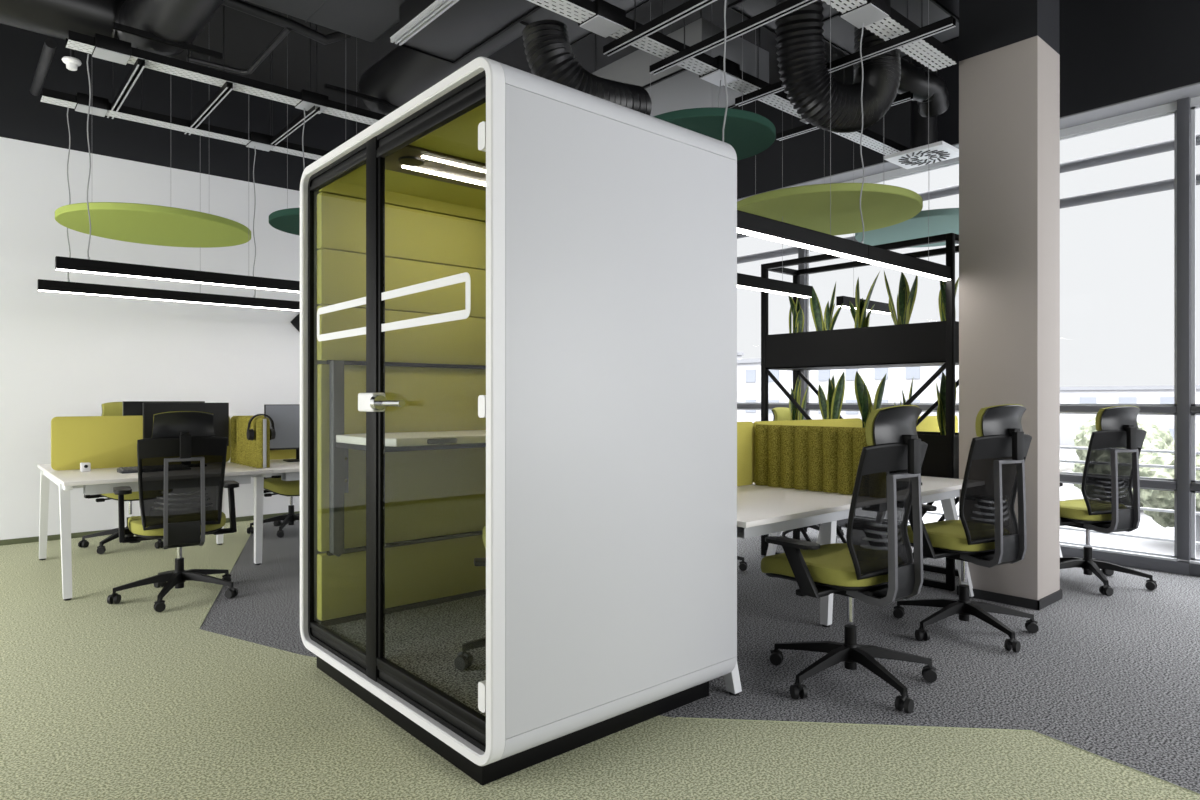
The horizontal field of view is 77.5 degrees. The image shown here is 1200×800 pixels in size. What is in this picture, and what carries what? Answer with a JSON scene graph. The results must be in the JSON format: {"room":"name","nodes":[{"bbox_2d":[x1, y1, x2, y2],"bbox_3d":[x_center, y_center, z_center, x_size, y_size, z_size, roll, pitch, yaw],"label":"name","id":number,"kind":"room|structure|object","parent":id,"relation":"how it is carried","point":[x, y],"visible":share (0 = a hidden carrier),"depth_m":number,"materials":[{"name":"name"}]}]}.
{"room":"open-plan office","nodes":[
{"label":"open-plan office","id":0,"kind":"room"},
{"bbox_2d":[0,23,370,539],"bbox_3d":[-4.177,-0.965,7.072,10.660,4.350,0.200,0,0,-41],"label":"wall","id":1,"kind":"structure","parent":0,"point":[62,354],"depth_m":6.79,"materials":[{"name":"white paint"}]},
{"bbox_2d":[0,511,299,545],"bbox_3d":[-4.182,1.188,6.927,10.060,0.045,0.012,0,0,-41],"label":"baseboard","id":2,"kind":"structure","parent":1,"relation":"attached to","point":[245,518],"depth_m":6.54,"materials":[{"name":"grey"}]},
{"bbox_2d":[171,0,847,110],"bbox_3d":[0.075,-3.240,2.309,10.760,0.200,12.970,0,0,-41],"label":"ceiling","id":3,"kind":"structure","parent":0,"point":[342,63],"depth_m":6.72,"materials":[{"name":"black paint"}]},
{"bbox_2d":[30,38,56,95],"bbox_3d":[-4.197,-2.490,5.631,0.070,0.070,1.100,0,0,-42],"label":"pipe","id":4,"kind":"object","parent":3,"relation":"hanging from","point":[50,45],"visible":1,"depth_m":5.52,"materials":[{"name":"black metal"}]},
{"bbox_2d":[0,0,112,39],"bbox_3d":[-4.337,-2.650,4.376,2.460,0.430,0.430,0,0,-41],"label":"duct","id":5,"kind":"object","parent":3,"relation":"hanging from","point":[53,18],"visible":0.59,"depth_m":4.90,"materials":[{"name":"black"}]},
{"bbox_2d":[107,47,144,118],"bbox_3d":[-3.489,-2.691,5.487,0.042,0.898,1.250,0,0,-41],"label":"channel","id":6,"kind":"object","parent":3,"relation":"hanging from","point":[139,65],"visible":0.77,"depth_m":5.38,"materials":[{"name":"black metal"}]},
{"bbox_2d":[55,202,250,247],"bbox_3d":[-3.362,-2.210,5.698,1.280,1.840,1.280,0,0,-41],"label":"disc","id":7,"kind":"object","parent":3,"relation":"hanging from","point":[127,222],"visible":0.99,"depth_m":5.50,"materials":[{"name":"green fabric"}]},
{"bbox_2d":[113,22,222,59],"bbox_3d":[-2.881,-2.400,5.010,0.646,0.035,0.030,0,0,-42],"label":"rail","id":8,"kind":"object","parent":3,"relation":"hanging from","point":[116,26],"visible":1,"depth_m":4.99,"materials":[{"name":"black metal"}]},
{"bbox_2d":[40,51,368,159],"bbox_3d":[-3.008,-2.679,6.568,3.050,0.902,0.180,0,0,-41],"label":"cable tray","id":9,"kind":"object","parent":3,"relation":"hanging from","point":[99,106],"visible":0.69,"depth_m":6.09,"materials":[{"name":"white metal"}]},
{"bbox_2d":[38,107,299,310],"bbox_3d":[-2.903,-1.516,6.661,3.370,1.408,0.063,0,0,-41],"label":"pendant lamp","id":10,"kind":"object","parent":9,"relation":"hanging from","point":[43,285],"visible":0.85,"depth_m":6.05,"materials":[{"name":"black metal"}]},
{"bbox_2d":[38,290,299,310],"bbox_3d":[-2.903,-0.819,6.661,3.362,0.013,0.050,0,0,-41],"label":"diffuser","id":11,"kind":"object","parent":10,"relation":"attached to","point":[111,293],"depth_m":6.15,"materials":[{"name":"white plastic"}]},
{"bbox_2d":[40,96,322,159],"bbox_3d":[-3.008,-2.241,6.568,3.050,0.002,0.140,0,0,-41],"label":"tray","id":12,"kind":"object","parent":9,"relation":"on","point":[79,105],"depth_m":6.12,"materials":[{"name":"white metal"}]},
{"bbox_2d":[40,88,329,155],"bbox_3d":[-3.008,-2.271,6.568,3.050,0.058,0.140,0,0,-41],"label":"tray","id":13,"kind":"object","parent":9,"relation":"on","point":[99,106],"depth_m":6.08,"materials":[{"name":"silver metal"}]},
{"bbox_2d":[184,5,232,134],"bbox_3d":[-3.076,-2.691,5.850,0.042,0.898,1.250,0,0,-41],"label":"channel","id":14,"kind":"object","parent":3,"relation":"hanging from","point":[227,87],"visible":0.77,"depth_m":5.71,"materials":[{"name":"black metal"}]},
{"bbox_2d":[66,24,386,124],"bbox_3d":[-2.297,-2.704,5.796,3.000,0.852,0.180,0,0,-41],"label":"cable tray","id":15,"kind":"object","parent":3,"relation":"hanging from","point":[99,46],"visible":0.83,"depth_m":5.33,"materials":[{"name":"white metal"}]},
{"bbox_2d":[55,54,304,292],"bbox_3d":[-2.206,-1.546,5.875,3.360,1.428,0.063,0,0,-41],"label":"pendant lamp","id":16,"kind":"object","parent":15,"relation":"hanging from","point":[61,263],"visible":0.65,"depth_m":5.14,"materials":[{"name":"black metal"}]},
{"bbox_2d":[56,269,299,292],"bbox_3d":[-2.206,-0.839,5.875,3.352,0.013,0.050,0,0,-41],"label":"diffuser","id":17,"kind":"object","parent":16,"relation":"attached to","point":[117,272],"depth_m":5.25,"materials":[{"name":"white plastic"}]},
{"bbox_2d":[187,0,351,74],"bbox_3d":[-2.488,-2.768,5.687,0.977,0.294,1.118,0,0,-41],"label":"pipework","id":18,"kind":"object","parent":3,"relation":"hanging from","point":[288,24],"visible":0.77,"depth_m":5.46,"materials":[{"name":"black metal"}]},
{"bbox_2d":[269,15,299,235],"bbox_3d":[-2.103,-2.235,5.833,0.880,1.790,0.880,0,0,-41],"label":"disc","id":19,"kind":"object","parent":3,"relation":"hanging from","point":[287,220],"visible":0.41,"depth_m":5.68,"materials":[{"name":"green fabric"}]},
{"bbox_2d":[267,22,319,151],"bbox_3d":[-2.603,-2.691,6.266,0.042,0.898,1.250,0,0,-41],"label":"channel","id":20,"kind":"object","parent":3,"relation":"hanging from","point":[310,113],"visible":0.64,"depth_m":6.15,"materials":[{"name":"black metal"}]},
{"bbox_2d":[245,0,405,41],"bbox_3d":[-1.521,-2.812,4.587,1.070,0.355,1.700,0,0,-41],"label":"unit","id":21,"kind":"object","parent":3,"relation":"hanging from","point":[368,20],"visible":1,"depth_m":5.11,"materials":[{"name":"grey metal"}]},
{"bbox_2d":[111,0,223,56],"bbox_3d":[-2.743,-2.614,4.813,1.893,0.460,0.507,0,0,42],"label":"flexible duct","id":22,"kind":"object","parent":21,"relation":"attached to","point":[176,21],"visible":0.67,"depth_m":4.86,"materials":[{"name":"black"}]},
{"bbox_2d":[398,0,541,63],"bbox_3d":[-0.708,-2.756,4.609,0.437,0.749,1.465,0,0,-41],"label":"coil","id":23,"kind":"object","parent":3,"relation":"hanging from","point":[466,26],"visible":0.96,"depth_m":4.81,"materials":[{"name":"black metal"}]},
{"bbox_2d":[390,0,458,45],"bbox_3d":[-0.885,-2.375,4.427,0.085,0.030,1.420,0,0,-41],"label":"diffuser","id":24,"kind":"object","parent":23,"relation":"attached to","point":[438,7],"visible":1,"depth_m":4.67,"materials":[{"name":"silver metal"}]},
{"bbox_2d":[359,21,528,114],"bbox_3d":[-1.169,-2.590,5.542,0.400,0.400,2.070,0,0,-41],"label":"duct","id":25,"kind":"object","parent":23,"relation":"attached to","point":[404,73],"visible":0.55,"depth_m":5.67,"materials":[{"name":"black metal"}]},
{"bbox_2d":[522,19,651,115],"bbox_3d":[-0.058,-1.900,4.493,0.906,0.483,0.334,0,0,-41],"label":"flexible duct","id":26,"kind":"object","parent":3,"relation":"hanging from","point":[548,50],"visible":0.64,"depth_m":4.22,"materials":[{"name":"black"}]},
{"bbox_2d":[522,0,652,46],"bbox_3d":[-0.083,-2.765,4.586,0.486,0.729,1.008,0,0,-41],"label":"coil","id":27,"kind":"object","parent":3,"relation":"hanging from","point":[577,34],"visible":0.32,"depth_m":4.71,"materials":[{"name":"grey"}]},
{"bbox_2d":[603,0,716,55],"bbox_3d":[0.710,-2.574,3.586,0.042,1.133,2.050,0,0,-41],"label":"channel","id":28,"kind":"object","parent":3,"relation":"hanging from","point":[689,7],"visible":1,"depth_m":4.05,"materials":[{"name":"black metal"}]},
{"bbox_2d":[592,8,768,116],"bbox_3d":[0.578,-2.705,5.766,0.775,0.849,1.210,0,0,-41],"label":"duct","id":29,"kind":"object","parent":3,"relation":"hanging from","point":[674,88],"visible":0.35,"depth_m":5.50,"materials":[{"name":"grey metal"}]},
{"bbox_2d":[650,2,775,160],"bbox_3d":[0.651,-2.390,4.805,0.930,1.480,0.930,0,0,-41],"label":"disc","id":30,"kind":"object","parent":3,"relation":"hanging from","point":[749,133],"visible":0.56,"depth_m":4.53,"materials":[{"name":"green fabric"}]},
{"bbox_2d":[527,0,907,154],"bbox_3d":[0.972,-2.589,4.954,4.200,1.082,0.170,0,0,-41],"label":"cable tray","id":31,"kind":"object","parent":3,"relation":"hanging from","point":[602,18],"visible":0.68,"depth_m":4.49,"materials":[{"name":"white metal"}]},
{"bbox_2d":[649,0,816,74],"bbox_3d":[1.062,-2.574,3.761,0.042,1.133,2.250,0,0,-41],"label":"channel","id":32,"kind":"object","parent":3,"relation":"hanging from","point":[788,6],"visible":1,"depth_m":4.14,"materials":[{"name":"black metal"}]},
{"bbox_2d":[718,80,811,297],"bbox_3d":[0.724,-1.916,4.736,2.100,2.348,0.063,0,0,-41],"label":"pendant lamp","id":33,"kind":"object","parent":3,"relation":"hanging from","point":[745,281],"visible":0.25,"depth_m":5.13,"materials":[{"name":"black metal"}]},
{"bbox_2d":[737,285,809,297],"bbox_3d":[0.724,-0.749,4.736,2.092,0.013,0.050,0,0,-41],"label":"diffuser","id":34,"kind":"object","parent":33,"relation":"attached to","point":[766,288],"depth_m":5.16,"materials":[{"name":"white plastic"}]},
{"bbox_2d":[728,0,838,33],"bbox_3d":[1.215,-2.765,4.541,0.593,0.729,0.632,0,0,-41],"label":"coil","id":35,"kind":"object","parent":3,"relation":"hanging from","point":[751,8],"visible":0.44,"depth_m":4.61,"materials":[{"name":"grey"}]},
{"bbox_2d":[775,0,900,132],"bbox_3d":[1.440,-2.159,4.552,0.979,1.035,0.336,0,0,-32],"label":"flexible duct","id":36,"kind":"object","parent":35,"relation":"hanging from","point":[805,77],"visible":0.84,"depth_m":4.42,"materials":[{"name":"black plastic"}]},
{"bbox_2d":[737,29,922,235],"bbox_3d":[1.539,-2.205,5.232,1.320,1.850,1.320,0,0,-41],"label":"disc","id":37,"kind":"object","parent":3,"relation":"hanging from","point":[882,205],"visible":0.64,"depth_m":4.96,"materials":[{"name":"green fabric"}]},
{"bbox_2d":[722,0,951,280],"bbox_3d":[1.339,-1.926,3.998,2.390,2.328,0.063,0,0,-41],"label":"pendant lamp","id":38,"kind":"object","parent":3,"relation":"hanging from","point":[750,224],"visible":0.77,"depth_m":3.87,"materials":[{"name":"black metal"}]},
{"bbox_2d":[737,228,950,280],"bbox_3d":[1.339,-0.768,3.998,2.382,0.013,0.050,0,0,-41],"label":"diffuser","id":39,"kind":"object","parent":38,"relation":"attached to","point":[765,233],"depth_m":3.90,"materials":[{"name":"white plastic"}]},
{"bbox_2d":[776,91,912,140],"bbox_3d":[1.709,-2.563,5.328,0.042,1.153,1.050,0,0,-41],"label":"channel","id":40,"kind":"object","parent":3,"relation":"hanging from","point":[904,97],"visible":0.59,"depth_m":5.52,"materials":[{"name":"black metal"}]},
{"bbox_2d":[735,0,955,105],"bbox_3d":[1.409,-2.568,4.532,0.042,1.143,1.450,0,0,-41],"label":"channel","id":41,"kind":"object","parent":3,"relation":"hanging from","point":[947,23],"visible":0.88,"depth_m":4.31,"materials":[{"name":"black metal"}]},
{"bbox_2d":[860,299,890,313],"bbox_3d":[2.283,-0.776,6.265,0.493,0.093,0.060,0,0,-41],"label":"pendant lamp","id":42,"kind":"object","parent":3,"relation":"hanging from","point":[880,307],"depth_m":6.28,"materials":[{"name":"black metal"}]},
{"bbox_2d":[837,306,890,313],"bbox_3d":[2.208,-0.749,6.199,0.812,0.013,0.050,0,0,-41],"label":"diffuser","id":43,"kind":"object","parent":42,"relation":"attached to","point":[877,309],"depth_m":6.27,"materials":[{"name":"white"}]},
{"bbox_2d":[821,0,957,70],"bbox_3d":[1.103,-2.594,3.737,2.790,1.072,0.190,0,0,-41],"label":"cable tray","id":44,"kind":"object","parent":3,"relation":"hanging from","point":[871,13],"visible":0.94,"depth_m":4.16,"materials":[{"name":"white metal"}]},
{"bbox_2d":[822,0,958,57],"bbox_3d":[1.944,-2.845,5.136,1.110,0.569,0.765,0,0,-41],"label":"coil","id":45,"kind":"object","parent":3,"relation":"hanging from","point":[842,31],"visible":0.16,"depth_m":5.08,"materials":[{"name":"grey metal"}]},
{"bbox_2d":[898,56,948,116],"bbox_3d":[2.199,-2.225,5.264,0.649,0.403,0.258,0,0,-23],"label":"flexible duct","id":46,"kind":"object","parent":45,"relation":"attached to","point":[914,79],"visible":0.69,"depth_m":5.20,"materials":[{"name":"black plastic"}]},
{"bbox_2d":[855,164,958,247],"bbox_3d":[2.611,-2.220,5.861,1.160,1.820,1.160,0,0,-41],"label":"disc","id":47,"kind":"object","parent":3,"relation":"hanging from","point":[946,220],"visible":0.38,"depth_m":5.75,"materials":[{"name":"teal fabric"}]},
{"bbox_2d":[884,47,958,168],"bbox_3d":[2.632,-2.547,6.080,0.400,1.165,0.480,0,0,-41],"label":"ceiling vent","id":48,"kind":"object","parent":3,"relation":"in","point":[917,156],"visible":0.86,"depth_m":6.01,"materials":[{"name":"white metal"}]},
{"bbox_2d":[0,519,1199,799],"bbox_3d":[0.075,1.210,2.309,10.360,0.001,12.570,0,0,-41],"label":"floor","id":49,"kind":"structure","parent":0,"point":[127,699],"depth_m":2.91,"materials":[{"name":"green carpet"}]},
{"bbox_2d":[78,402,163,553],"bbox_3d":[-3.891,0.612,6.228,0.727,1.193,0.705,0,0,45],"label":"office chair","id":50,"kind":"object","parent":49,"relation":"on","point":[111,408],"visible":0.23,"depth_m":6.12,"materials":[{"name":"black plastic"}]},
{"bbox_2d":[37,459,299,600],"bbox_3d":[-2.841,0.850,5.870,2.398,0.720,1.670,0,0,-41],"label":"desk","id":51,"kind":"object","parent":49,"relation":"on","point":[101,480],"visible":0.55,"depth_m":5.13,"materials":[{"name":"white laminate"}]},
{"bbox_2d":[51,416,229,470],"bbox_3d":[-3.349,0.301,5.524,1.140,0.372,0.028,0,0,-41],"label":"screen","id":52,"kind":"object","parent":51,"relation":"attached to","point":[101,441],"visible":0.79,"depth_m":5.30,"materials":[{"name":"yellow fabric"}]},
{"bbox_2d":[123,401,204,415],"bbox_3d":[-3.386,0.250,5.824,0.560,0.480,0.200,0,0,-41],"label":"monitor","id":53,"kind":"object","parent":51,"relation":"on","point":[130,408],"visible":0.03,"depth_m":5.69,"materials":[{"name":"black plastic"}]},
{"bbox_2d":[83,475,250,494],"bbox_3d":[-2.840,0.552,4.960,0.960,0.065,0.100,0,0,-41],"label":"cable tray","id":54,"kind":"object","parent":51,"relation":"on","point":[241,479],"depth_m":4.71,"materials":[{"name":"silver metal"}]},
{"bbox_2d":[143,403,228,445],"bbox_3d":[-3.054,0.255,5.530,0.560,0.470,0.200,0,0,-38],"label":"monitor","id":55,"kind":"object","parent":51,"relation":"on","point":[220,411],"visible":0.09,"depth_m":5.54,"materials":[{"name":"black plastic"}]},
{"bbox_2d":[230,416,269,467],"bbox_3d":[-2.641,0.306,5.635,0.092,0.363,0.726,0,0,-41],"label":"screen","id":56,"kind":"object","parent":51,"relation":"on","point":[255,453],"visible":0.95,"depth_m":5.48,"materials":[{"name":"fabric"}]},
{"bbox_2d":[264,404,299,461],"bbox_3d":[-2.415,0.263,6.038,0.550,0.455,0.200,0,0,-35],"label":"monitor","id":57,"kind":"object","parent":51,"relation":"on","point":[286,417],"visible":0.48,"depth_m":5.95,"materials":[{"name":"black plastic"}]},
{"bbox_2d":[107,411,238,611],"bbox_3d":[-2.613,0.637,4.608,0.706,1.143,0.707,0,0,-35],"label":"office chair","id":58,"kind":"object","parent":49,"relation":"on","point":[181,468],"visible":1,"depth_m":4.44,"materials":[{"name":"black plastic"}]},
{"bbox_2d":[128,512,225,535],"bbox_3d":[-2.647,0.778,4.688,0.524,0.120,0.536,0,0,-35],"label":"seat cushion","id":59,"kind":"object","parent":58,"relation":"on","point":[138,526],"depth_m":4.45,"materials":[{"name":"fabric"}]},
{"bbox_2d":[153,411,211,421],"bbox_3d":[-2.464,0.147,4.430,0.330,0.165,0.098,0,0,-35],"label":"cushion","id":60,"kind":"object","parent":58,"relation":"on","point":[175,416],"depth_m":4.39,"materials":[{"name":"fabric"}]},
{"bbox_2d":[247,475,299,537],"bbox_3d":[-2.863,0.637,6.911,0.707,1.143,0.738,0,0,-39],"label":"office chair","id":61,"kind":"object","parent":49,"relation":"on","point":[274,484],"visible":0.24,"depth_m":6.69,"materials":[{"name":"black plastic"}]},
{"bbox_2d":[264,478,299,494],"bbox_3d":[-2.791,0.778,6.839,0.524,0.120,0.536,0,0,-39],"label":"seat cushion","id":62,"kind":"object","parent":61,"relation":"on","point":[278,486],"depth_m":6.59,"materials":[{"name":"fabric"}]},
{"bbox_2d":[300,56,736,785],"bbox_3d":[-0.429,0.074,3.234,1.205,2.272,1.615,0,0,-41],"label":"pod","id":63,"kind":"object","parent":49,"relation":"on","point":[518,288],"visible":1,"depth_m":2.77,"materials":[{"name":"white metal"}]},
{"bbox_2d":[454,526,485,669],"bbox_3d":[-0.226,0.448,2.948,0.684,1.175,0.719,0,0,-11],"label":"office chair","id":64,"kind":"object","parent":63,"relation":"on","point":[464,660],"visible":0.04,"depth_m":2.87,"materials":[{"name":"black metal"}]},
{"bbox_2d":[199,545,1199,794],"bbox_3d":[-0.900,1.209,3.830,6.217,0.004,1.300,0,0,38],"label":"trim","id":65,"kind":"structure","parent":49,"relation":"on","point":[244,545],"depth_m":2.77,"materials":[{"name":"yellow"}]},
{"bbox_2d":[761,405,936,712],"bbox_3d":[1.058,0.614,3.223,0.707,1.188,0.712,0,0,-38],"label":"office chair","id":66,"kind":"object","parent":49,"relation":"on","point":[875,566],"visible":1,"depth_m":3.04,"materials":[{"name":"black plastic"}]},
{"bbox_2d":[761,543,887,586],"bbox_3d":[1.018,0.734,3.304,0.524,0.120,0.536,0,0,-38],"label":"seat cushion","id":67,"kind":"object","parent":66,"relation":"on","point":[831,565],"depth_m":3.09,"materials":[{"name":"fabric"}]},
{"bbox_2d":[865,405,917,444],"bbox_3d":[1.215,0.102,3.055,0.330,0.165,0.098,0,0,-38],"label":"cushion","id":68,"kind":"object","parent":66,"relation":"on","point":[893,425],"depth_m":2.98,"materials":[{"name":"fabric"}]},
{"bbox_2d":[724,476,973,695],"bbox_3d":[0.922,0.850,4.383,2.328,0.720,1.632,0,0,-41],"label":"desk","id":69,"kind":"object","parent":49,"relation":"on","point":[761,510],"visible":0.27,"depth_m":3.65,"materials":[{"name":"white laminate"}]},
{"bbox_2d":[737,422,754,485],"bbox_3d":[0.477,0.306,3.980,1.090,0.362,0.028,0,0,-41],"label":"screen","id":70,"kind":"object","parent":69,"relation":"attached to","point":[745,430],"visible":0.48,"depth_m":4.27,"materials":[{"name":"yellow fabric"}]},
{"bbox_2d":[737,509,849,538],"bbox_3d":[0.911,0.552,3.486,0.890,0.065,0.100,0,0,-41],"label":"cable tray","id":71,"kind":"object","parent":69,"relation":"on","point":[765,529],"depth_m":3.37,"materials":[{"name":"silver metal"}]},
{"bbox_2d":[753,418,870,494],"bbox_3d":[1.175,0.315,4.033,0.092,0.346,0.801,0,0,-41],"label":"screen","id":72,"kind":"object","parent":69,"relation":"on","point":[811,458],"visible":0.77,"depth_m":4.03,"materials":[{"name":"fabric"}]},
{"bbox_2d":[921,489,959,503],"bbox_3d":[1.786,0.552,4.255,0.960,0.065,0.100,0,0,-41],"label":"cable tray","id":73,"kind":"object","parent":69,"relation":"on","point":[955,493],"depth_m":4.36,"materials":[{"name":"silver metal"}]},
{"bbox_2d":[761,233,958,590],"bbox_3d":[1.920,0.075,5.444,0.470,2.270,1.475,0,0,-41],"label":"shelf","id":74,"kind":"object","parent":49,"relation":"on","point":[926,343],"visible":0.59,"depth_m":5.17,"materials":[{"name":"black metal"}]},
{"bbox_2d":[788,295,803,332],"bbox_3d":[1.541,-0.657,5.887,0.089,0.414,0.167,0,0,-4],"label":"snake plant","id":75,"kind":"object","parent":74,"relation":"on","point":[796,310],"visible":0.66,"depth_m":5.84,"materials":[{"name":"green plant"}]},
{"bbox_2d":[789,377,808,419],"bbox_3d":[1.548,0.045,5.851,0.107,0.470,0.147,0,0,-24],"label":"snake plant","id":76,"kind":"object","parent":74,"relation":"on","point":[795,414],"visible":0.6,"depth_m":5.85,"materials":[{"name":"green plant"}]},
{"bbox_2d":[810,283,842,330],"bbox_3d":[1.730,-0.674,5.652,0.118,0.448,0.271,0,0,-41],"label":"snake plant","id":77,"kind":"object","parent":74,"relation":"on","point":[828,323],"visible":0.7,"depth_m":5.67,"materials":[{"name":"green plant"}]},
{"bbox_2d":[818,372,844,418],"bbox_3d":[1.732,0.034,5.618,0.085,0.493,0.228,0,0,-20],"label":"snake plant","id":78,"kind":"object","parent":74,"relation":"on","point":[830,408],"visible":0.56,"depth_m":5.59,"materials":[{"name":"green plant"}]},
{"bbox_2d":[849,272,879,327],"bbox_3d":[1.926,-0.685,5.415,0.119,0.470,0.246,0,0,-22],"label":"snake plant","id":79,"kind":"object","parent":74,"relation":"on","point":[860,319],"visible":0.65,"depth_m":5.43,"materials":[{"name":"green plant"}]},
{"bbox_2d":[854,371,885,427],"bbox_3d":[1.946,0.034,5.383,0.216,0.493,0.141,0,0,18],"label":"snake plant","id":80,"kind":"object","parent":74,"relation":"on","point":[863,398],"visible":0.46,"depth_m":5.40,"materials":[{"name":"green plant"}]},
{"bbox_2d":[884,272,917,324],"bbox_3d":[2.094,-0.685,5.221,0.118,0.470,0.215,0,0,-41],"label":"snake plant","id":81,"kind":"object","parent":74,"relation":"on","point":[906,298],"visible":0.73,"depth_m":5.21,"materials":[{"name":"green plant"}]},
{"bbox_2d":[936,372,955,434],"bbox_3d":[2.313,0.045,4.989,0.130,0.470,0.089,0,0,4],"label":"snake plant","id":82,"kind":"object","parent":74,"relation":"on","point":[941,410],"visible":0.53,"depth_m":4.99,"materials":[{"name":"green plant"}]},
{"bbox_2d":[893,404,1038,651],"bbox_3d":[1.893,0.614,3.927,0.707,1.188,0.722,0,0,-29],"label":"office chair","id":83,"kind":"object","parent":49,"relation":"on","point":[988,533],"visible":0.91,"depth_m":3.74,"materials":[{"name":"black plastic"}]},
{"bbox_2d":[907,520,994,550],"bbox_3d":[1.863,0.734,4.017,0.524,0.120,0.536,0,0,-29],"label":"seat cushion","id":84,"kind":"object","parent":83,"relation":"on","point":[947,535],"depth_m":3.77,"materials":[{"name":"fabric"}]},
{"bbox_2d":[975,404,1023,436],"bbox_3d":[2.018,0.102,3.740,0.330,0.165,0.098,0,0,-29],"label":"cushion","id":85,"kind":"object","parent":83,"relation":"on","point":[998,420],"depth_m":3.68,"materials":[{"name":"fabric"}]},
{"bbox_2d":[1060,406,1156,595],"bbox_3d":[3.220,0.623,4.986,0.720,1.175,0.682,0,0,-19],"label":"office chair","id":86,"kind":"object","parent":49,"relation":"on","point":[1109,504],"visible":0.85,"depth_m":4.75,"materials":[{"name":"black plastic"}]},
{"bbox_2d":[1060,499,1111,520],"bbox_3d":[3.200,0.749,5.051,0.524,0.120,0.536,0,0,-19],"label":"seat cushion","id":87,"kind":"object","parent":86,"relation":"on","point":[1076,509],"depth_m":4.79,"materials":[{"name":"fabric"}]},
{"bbox_2d":[1095,406,1138,430],"bbox_3d":[3.304,0.117,4.752,0.330,0.165,0.098,0,0,-19],"label":"cushion","id":88,"kind":"object","parent":86,"relation":"on","point":[1117,418],"depth_m":4.71,"materials":[{"name":"fabric"}]},
{"bbox_2d":[733,0,1199,201],"bbox_3d":[3.733,-2.615,5.523,0.420,1.050,12.570,0,0,-41],"label":"wall","id":89,"kind":"structure","parent":0,"point":[1118,57],"depth_m":5.47,"materials":[{"name":"black paint"}]},
{"bbox_2d":[737,247,806,419],"bbox_3d":[1.065,-0.445,8.655,0.115,3.310,3.070,0,0,-41],"label":"window","id":90,"kind":"structure","parent":89,"relation":"in","point":[802,252],"depth_m":7.49,"materials":[{"name":"grey metal"}]},
{"bbox_2d":[805,97,1190,574],"bbox_3d":[3.092,-0.445,6.348,0.115,3.310,3.072,0,0,-41],"label":"window","id":91,"kind":"structure","parent":89,"relation":"in","point":[1178,563],"depth_m":5.25,"materials":[{"name":"grey metal"}]},
{"bbox_2d":[1190,96,1199,576],"bbox_3d":[5.118,-0.445,4.041,0.115,3.310,3.068,0,0,-41],"label":"window","id":92,"kind":"structure","parent":89,"relation":"in","point":[1195,101],"depth_m":5.18,"materials":[{"name":"grey metal"}]},
{"bbox_2d":[959,0,1059,599],"bbox_3d":[2.517,-0.965,4.605,0.370,4.350,0.447,0,0,-41],"label":"wall column","id":93,"kind":"structure","parent":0,"point":[1009,57],"depth_m":4.46,"materials":[{"name":"grey paint"}]},
{"bbox_2d":[957,586,1061,609],"bbox_3d":[2.518,1.183,4.605,0.392,0.055,0.465,0,0,-41],"label":"baseboard","id":94,"kind":"structure","parent":93,"relation":"attached to","point":[1039,604],"depth_m":4.43,"materials":[{"name":"black"}]},
{"label":"outside","id":95,"kind":"structure","parent":0,"visible":0},
{"bbox_2d":[926,446,1199,544],"bbox_3d":[4.164,0.760,6.321,0.024,0.724,20.000,0,0,-41],"label":"balcony railing","id":96,"kind":"object","parent":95,"point":[1061,447],"visible":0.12,"depth_m":6.05,"materials":[{"name":"grey metal"}]},
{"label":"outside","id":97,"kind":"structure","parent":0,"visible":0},
{"bbox_2d":[908,449,1199,560],"bbox_3d":[49.718,5.560,70.300,152.500,0.300,280.000,0,0,-41],"label":"ground","id":98,"kind":"structure","parent":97,"point":[1148,526],"depth_m":30.31,"materials":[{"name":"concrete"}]},
{"bbox_2d":[737,358,958,432],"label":"window","id":99,"kind":"structure","parent":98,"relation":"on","point":[898,379],"depth_m":68.39,"materials":[{"name":"grey"}]},
{"bbox_2d":[1072,416,1173,506],"bbox_3d":[26.334,3.122,37.730,5.093,5.064,4.934,0,0,-41],"label":"tree","id":100,"kind":"object","parent":98,"relation":"on","point":[1157,437],"visible":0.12,"depth_m":37.49,"materials":[{"name":"green plant"}]},
{"bbox_2d":[1060,385,1199,445],"bbox_3d":[62.769,1.960,83.097,14.400,6.900,22.400,0,0,-41],"label":"apartment building","id":101,"kind":"structure","parent":98,"relation":"on","point":[1070,424],"depth_m":80.63,"materials":[{"name":"grey"}]},
{"bbox_2d":[1132,436,1199,550],"bbox_3d":[21.538,3.308,26.876,4.205,4.204,4.227,0,0,-41],"label":"tree","id":102,"kind":"object","parent":98,"relation":"on","point":[1159,499],"visible":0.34,"depth_m":26.95,"materials":[{"name":"green plant"}]},
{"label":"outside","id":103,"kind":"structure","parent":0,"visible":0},
{"bbox_2d":[737,134,1199,238],"bbox_3d":[4.014,-1.960,6.189,0.082,0.084,20.000,0,0,-41],"label":"tube","id":104,"kind":"object","parent":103,"point":[1165,146],"visible":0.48,"depth_m":6.07,"materials":[{"name":"grey"}]},
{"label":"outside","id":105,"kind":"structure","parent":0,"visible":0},
{"bbox_2d":[737,174,1199,263],"bbox_3d":[4.014,-1.660,6.189,0.082,0.084,20.000,0,0,-41],"label":"tube","id":106,"kind":"object","parent":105,"point":[1164,185],"visible":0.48,"depth_m":6.10,"materials":[{"name":"grey metal"}]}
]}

